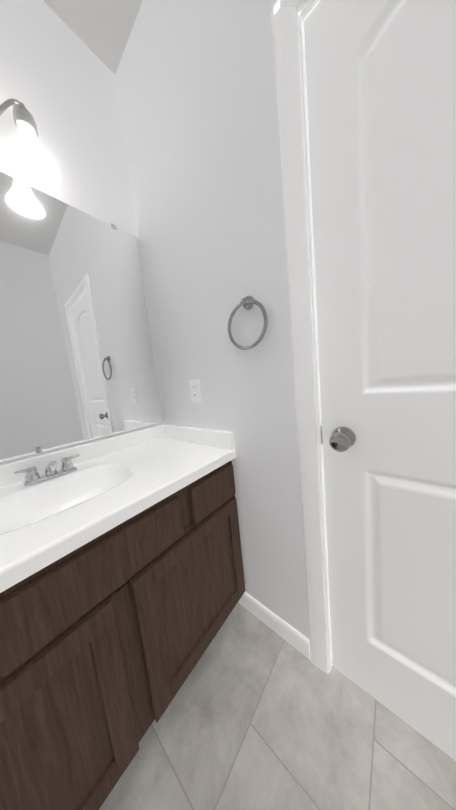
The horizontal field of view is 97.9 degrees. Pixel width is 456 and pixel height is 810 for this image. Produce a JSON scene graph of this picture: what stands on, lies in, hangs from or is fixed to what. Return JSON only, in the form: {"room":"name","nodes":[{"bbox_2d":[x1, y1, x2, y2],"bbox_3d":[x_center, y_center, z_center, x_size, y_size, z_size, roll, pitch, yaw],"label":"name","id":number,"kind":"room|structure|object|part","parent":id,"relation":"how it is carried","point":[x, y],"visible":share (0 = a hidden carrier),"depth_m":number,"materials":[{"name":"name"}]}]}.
{"room":"bathroom","nodes":[
{"label":"bathroom","id":0,"kind":"room"},
{"bbox_2d":[0,0,162,464],"bbox_3d":[-0.884,-0.259,0.769,0.120,2.750,1.453,0,9,40],"label":"wall","id":1,"kind":"structure","parent":0,"point":[57,78],"depth_m":0.88,"materials":[{"name":"paint"}]},
{"bbox_2d":[0,98,55,181],"bbox_3d":[-0.818,-0.887,0.610,0.184,0.286,0.419,0,9,40],"label":"sconce","id":2,"kind":"object","parent":1,"relation":"attached to","point":[27,156],"visible":1,"depth_m":0.69,"materials":[{"name":"white glass"}]},
{"bbox_2d":[0,171,162,462],"bbox_3d":[-0.800,-0.336,0.766,0.008,1.065,1.072,0,9,40],"label":"mirror","id":3,"kind":"object","parent":1,"relation":"attached to","point":[77,365],"visible":1,"depth_m":0.87,"materials":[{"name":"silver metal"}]},
{"bbox_2d":[43,0,142,73],"bbox_3d":[-1.138,-1.575,0.075,3.728,0.060,2.426,0,9,40],"label":"ceiling","id":4,"kind":"structure","parent":0,"point":[101,29],"depth_m":0.88,"materials":[{"name":"paint"}]},
{"bbox_2d":[115,0,308,638],"bbox_3d":[0.374,-0.360,0.566,2.060,2.750,0.120,0,9,40],"label":"wall","id":5,"kind":"structure","parent":0,"point":[196,89],"depth_m":0.79,"materials":[{"name":"paint"}]},
{"bbox_2d":[189,379,201,402],"bbox_3d":[-0.165,-0.069,0.995,0.072,0.116,0.007,0,9,40],"label":"electrical outlet plate","id":6,"kind":"object","parent":5,"relation":"attached to","point":[195,391],"visible":1,"depth_m":0.99,"materials":[{"name":"plastic"}]},
{"bbox_2d":[228,296,267,349],"bbox_3d":[0.070,-0.302,0.727,0.173,0.194,0.040,0,9,40],"label":"towel ring","id":7,"kind":"object","parent":5,"relation":"attached to","point":[247,302],"visible":1,"depth_m":0.72,"materials":[{"name":"grey metal"}]},
{"bbox_2d":[238,592,310,659],"bbox_3d":[0.182,0.971,0.908,0.375,0.078,0.013,0,9,40],"label":"baseboard","id":8,"kind":"structure","parent":5,"relation":"attached to","point":[292,636],"depth_m":0.87,"materials":[{"name":"white wood"}]},
{"bbox_2d":[271,0,331,673],"bbox_3d":[0.556,-0.044,0.464,0.768,2.114,0.137,0,9,40],"label":"door frame","id":9,"kind":"structure","parent":5,"relation":"attached to","point":[285,21],"depth_m":0.60,"materials":[{"name":"white wood"}]},
{"bbox_2d":[304,0,455,760],"bbox_3d":[0.546,-0.010,0.452,0.620,2.028,0.035,0,9,40],"label":"door leaf","id":10,"kind":"structure","parent":5,"relation":"in","point":[381,88],"depth_m":0.52,"materials":[{"name":"white wood"}]},
{"bbox_2d":[329,427,355,451],"bbox_3d":[0.334,0.104,0.586,0.066,0.066,0.069,0,9,40],"label":"door knob","id":11,"kind":"object","parent":10,"relation":"attached to","point":[342,439],"depth_m":0.57,"materials":[{"name":"grey metal"}]},
{"bbox_2d":[99,602,455,809],"bbox_3d":[-0.863,1.204,0.399,3.728,0.060,2.426,0,9,40],"label":"floor","id":12,"kind":"structure","parent":0,"point":[258,714],"depth_m":0.61,"materials":[{"name":"tile"}]},
{"bbox_2d":[0,424,245,809],"bbox_3d":[-0.493,0.643,0.701,0.560,0.906,1.086,0,9,40],"label":"bathroom vanity","id":13,"kind":"object","parent":12,"relation":"on","point":[122,586],"visible":1,"depth_m":0.54,"materials":[{"name":"brown wood"}]},
{"bbox_2d":[14,453,79,486],"bbox_3d":[-0.658,0.239,0.742,0.133,0.085,0.187,0,9,40],"label":"faucet","id":14,"kind":"object","parent":13,"relation":"on","point":[52,476],"depth_m":0.75,"materials":[{"name":"silver metal"}]},
{"bbox_3d":[-0.439,0.778,0.358,0.019,0.481,0.492,0,9,40],"label":"door","id":15,"kind":"part","parent":13,"relation":"part of","materials":[{"name":"brown wood"}]},
{"bbox_3d":[-0.298,0.410,0.523,0.019,0.137,0.417,0,9,40],"label":"drawer","id":16,"kind":"part","parent":13,"relation":"part of","materials":[{"name":"brown wood"}]},
{"bbox_3d":[-0.096,0.697,0.761,0.019,0.481,0.472,0,9,40],"label":"door","id":17,"kind":"part","parent":13,"relation":"part of","materials":[{"name":"brown wood"}]},
{"bbox_3d":[-0.054,0.353,0.811,0.019,0.137,0.239,0,9,40],"label":"drawer","id":18,"kind":"part","parent":13,"relation":"part of","materials":[{"name":"brown wood"}]}
]}

